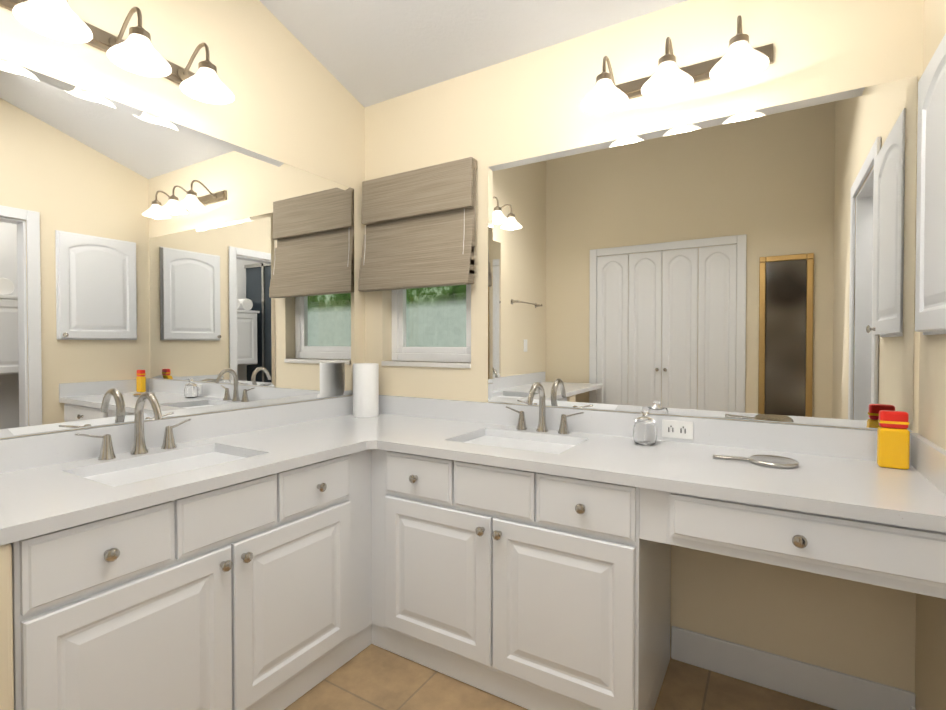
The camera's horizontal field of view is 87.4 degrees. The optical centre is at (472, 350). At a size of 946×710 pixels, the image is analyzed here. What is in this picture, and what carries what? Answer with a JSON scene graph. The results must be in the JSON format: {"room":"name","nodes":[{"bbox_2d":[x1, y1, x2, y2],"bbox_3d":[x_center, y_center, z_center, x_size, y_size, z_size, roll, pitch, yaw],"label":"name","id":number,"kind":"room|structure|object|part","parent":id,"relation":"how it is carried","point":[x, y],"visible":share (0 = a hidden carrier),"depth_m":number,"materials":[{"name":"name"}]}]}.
{"room":"bathroom","nodes":[
{"label":"bathroom","id":0,"kind":"room"},
{"bbox_2d":[0,544,13,709],"bbox_3d":[-1.286,0.830,1.158,0.602,0.837,0.158,1,1,31],"label":"wall","id":1,"kind":"structure","parent":0,"point":[6,659],"depth_m":1.05,"materials":[{"name":"beige paint"}]},
{"bbox_2d":[0,0,364,438],"bbox_3d":[-1.408,-0.646,1.661,0.150,3.775,2.810,1,1,31],"label":"wall","id":2,"kind":"structure","parent":0,"point":[296,103],"depth_m":2.15,"materials":[{"name":"beige paint"}]},
{"bbox_2d":[0,0,234,103],"bbox_3d":[-1.148,-1.052,1.668,0.280,0.194,0.660,1,1,31],"label":"sconce","id":3,"kind":"object","parent":2,"relation":"attached to","point":[135,52],"visible":1,"depth_m":1.65,"materials":[{"name":"white glass"}]},
{"bbox_2d":[0,395,352,473],"bbox_3d":[-1.285,0.316,1.711,0.020,0.100,2.578,1,1,31],"label":"backsplash","id":4,"kind":"structure","parent":2,"relation":"attached to","point":[57,448],"depth_m":1.99,"materials":[{"name":"white stone"}]},
{"bbox_2d":[0,58,354,437],"bbox_3d":[-1.065,-0.314,2.078,0.006,1.142,1.570,1,1,31],"label":"mirror","id":5,"kind":"object","parent":2,"relation":"attached to","point":[176,269],"visible":0.9,"depth_m":1.85,"materials":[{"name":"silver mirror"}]},
{"bbox_2d":[259,0,687,107],"bbox_3d":[0.193,-1.823,0.765,4.300,1.193,3.460,1,1,31],"label":"ceiling","id":6,"kind":"structure","parent":0,"point":[365,53],"depth_m":2.26,"materials":[{"name":"white paint"}]},
{"bbox_2d":[284,644,835,709],"bbox_3d":[0.193,1.304,0.810,4.100,0.100,3.260,1,1,31],"label":"floor","id":7,"kind":"structure","parent":0,"point":[372,677],"depth_m":1.79,"materials":[{"name":"tile"}]},
{"bbox_2d":[12,430,945,709],"bbox_3d":[-0.029,0.824,1.483,2.377,0.839,1.685,1,1,31],"label":"bathroom vanity","id":8,"kind":"object","parent":7,"relation":"on","point":[282,556],"depth_m":1.56,"materials":[{"name":"white wood"}]},
{"bbox_2d":[0,414,451,545],"bbox_3d":[-1.028,0.386,1.568,0.608,0.035,2.598,1,1,31],"label":"countertop","id":9,"kind":"structure","parent":8,"relation":"on","point":[39,497],"depth_m":1.34,"materials":[{"name":"white stone"}]},
{"bbox_2d":[72,392,195,461],"bbox_3d":[-1.135,0.254,1.725,0.169,0.221,0.372,1,1,31],"label":"faucet","id":10,"kind":"object","parent":9,"relation":"on","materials":[{"name":"silver metal"}]},
{"bbox_2d":[80,446,267,489],"bbox_3d":[-0.993,0.466,1.643,0.343,0.152,0.498,1,1,31],"label":"sink","id":11,"kind":"object","parent":9,"relation":"in","point":[173,467],"depth_m":1.65,"materials":[{"name":"white ceramic"}]},
{"bbox_2d":[353,363,378,417],"bbox_3d":[-0.574,0.211,2.648,0.136,0.280,0.136,1,1,31],"label":"paper towel roll","id":12,"kind":"object","parent":9,"relation":"on","point":[365,390],"visible":0.98,"depth_m":2.59,"materials":[{"name":"white paper"}]},
{"bbox_2d":[396,422,945,525],"bbox_3d":[0.512,0.382,1.800,1.788,0.035,0.608,1,1,31],"label":"countertop","id":13,"kind":"structure","parent":8,"relation":"on","point":[850,485],"depth_m":1.53,"materials":[{"name":"white stone"}]},
{"bbox_2d":[460,430,575,453],"bbox_3d":[0.179,0.461,2.012,0.498,0.152,0.343,1,1,31],"label":"sink","id":14,"kind":"object","parent":13,"relation":"in","point":[553,445],"depth_m":2.12,"materials":[{"name":"white ceramic"}]},
{"bbox_2d":[504,382,583,433],"bbox_3d":[0.277,0.248,2.143,0.372,0.221,0.169,1,1,31],"label":"faucet","id":15,"kind":"object","parent":13,"relation":"on","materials":[{"name":"silver metal"}]},
{"bbox_2d":[633,407,656,444],"bbox_3d":[0.666,0.290,1.917,0.090,0.144,0.090,1,1,31],"label":"glass jar","id":16,"kind":"object","parent":13,"relation":"on","point":[644,430],"visible":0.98,"depth_m":1.89,"materials":[{"name":"white"}]},
{"bbox_2d":[713,455,798,467],"bbox_3d":[0.927,0.359,1.632,0.247,0.013,0.140,1,1,31],"label":"mirror","id":17,"kind":"object","parent":13,"relation":"on","point":[773,461],"visible":0.98,"depth_m":1.60,"materials":[{"name":"silver metal"}]},
{"bbox_2d":[877,410,909,469],"bbox_3d":[1.315,0.279,1.548,0.075,0.177,0.040,1,1,31],"label":"bottle","id":18,"kind":"object","parent":13,"relation":"on","point":[893,441],"visible":1,"depth_m":1.53,"materials":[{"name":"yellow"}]},
{"bbox_2d":[365,0,923,692],"bbox_3d":[0.962,-0.650,1.958,3.900,3.775,0.150,1,1,31],"label":"wall","id":19,"kind":"structure","parent":0,"point":[525,106],"depth_m":1.93,"materials":[{"name":"beige paint"}]},
{"bbox_2d":[358,157,476,291],"bbox_3d":[-0.306,-0.631,2.581,0.715,0.612,0.090,1,1,31],"label":"blind","id":20,"kind":"object","parent":19,"relation":"attached to","point":[420,223],"visible":0.96,"depth_m":2.54,"materials":[{"name":"fabric"}]},
{"bbox_2d":[381,361,470,367],"bbox_3d":[-0.241,0.075,2.645,0.580,0.025,0.087,1,1,31],"label":"window sill","id":21,"kind":"structure","parent":19,"relation":"attached to","point":[429,364],"depth_m":2.60,"materials":[{"name":"white wood"}]},
{"bbox_2d":[392,284,470,362],"bbox_3d":[-0.206,-0.419,2.697,0.580,0.960,0.050,1,1,31],"label":"window unit","id":22,"kind":"structure","parent":19,"relation":"in","point":[401,351],"depth_m":2.73,"materials":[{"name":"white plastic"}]},
{"bbox_3d":[-0.206,-0.419,2.696,0.490,0.870,0.003,1,1,31],"label":"glass","id":23,"kind":"part","parent":22,"relation":"part of","materials":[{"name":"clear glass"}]},
{"bbox_2d":[379,395,915,461],"bbox_3d":[0.404,0.309,2.208,2.396,0.100,0.020,1,1,31],"label":"backsplash","id":24,"kind":"structure","parent":19,"relation":"attached to","point":[836,442],"depth_m":1.92,"materials":[{"name":"white stone"}]},
{"bbox_2d":[662,420,692,439],"bbox_3d":[0.806,0.312,1.950,0.115,0.070,0.006,1,1,31],"label":"outlet","id":25,"kind":"object","parent":24,"relation":"attached to","point":[671,429],"depth_m":1.95,"materials":[{"name":"white plastic"}]},
{"bbox_2d":[580,15,772,113],"bbox_3d":[0.731,-1.054,1.840,0.660,0.194,0.280,1,1,31],"label":"sconce","id":26,"kind":"object","parent":19,"relation":"attached to","point":[741,59],"visible":1,"depth_m":1.82,"materials":[{"name":"white glass"}]},
{"bbox_2d":[488,76,916,431],"bbox_3d":[0.747,-0.312,1.999,1.575,1.142,0.006,1,1,31],"label":"mirror","id":27,"kind":"object","parent":19,"relation":"attached to","point":[757,265],"visible":0.96,"depth_m":1.88,"materials":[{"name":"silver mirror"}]},
{"bbox_2d":[671,626,902,709],"bbox_3d":[1.114,1.175,1.795,0.743,0.130,0.018,1,1,31],"label":"baseboard","id":28,"kind":"structure","parent":19,"relation":"attached to","point":[830,688],"depth_m":1.78,"materials":[{"name":"white wood"}]},
{"bbox_2d":[915,0,945,709],"bbox_3d":[0.762,-0.627,0.350,0.120,3.775,2.810,1,1,31],"label":"wall","id":29,"kind":"structure","parent":0,"point":[930,668],"depth_m":1.46,"materials":[{"name":"beige paint"}]},
{"bbox_2d":[903,690,915,709],"bbox_3d":[1.244,1.182,1.304,0.014,0.130,0.685,1,1,31],"label":"baseboard","id":30,"kind":"structure","parent":29,"relation":"attached to","point":[909,698],"depth_m":1.61,"materials":[{"name":"white wood"}]},
{"bbox_2d":[909,434,945,493],"bbox_3d":[1.263,0.322,1.334,0.020,0.100,0.588,1,1,31],"label":"backsplash","id":31,"kind":"structure","parent":29,"relation":"attached to","point":[929,458],"depth_m":1.40,"materials":[{"name":"white stone"}]},
{"bbox_2d":[915,33,945,334],"bbox_3d":[1.223,-0.433,1.295,0.062,0.780,0.520,1,1,31],"label":"upper cabinet","id":32,"kind":"object","parent":29,"relation":"attached to","point":[930,297],"visible":1,"depth_m":1.36,"materials":[{"name":"white wood"}]},
{"bbox_3d":[1.245,-0.433,1.282,0.011,0.780,0.520,1,1,31],"label":"frame","id":33,"kind":"part","parent":32,"relation":"part of","materials":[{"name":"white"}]},
{"label":"outside","id":34,"kind":"structure","parent":0,"visible":0},
{"bbox_2d":[406,285,465,346],"bbox_3d":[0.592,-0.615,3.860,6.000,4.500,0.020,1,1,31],"label":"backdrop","id":35,"kind":"structure","parent":34,"point":[434,327],"depth_m":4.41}
]}

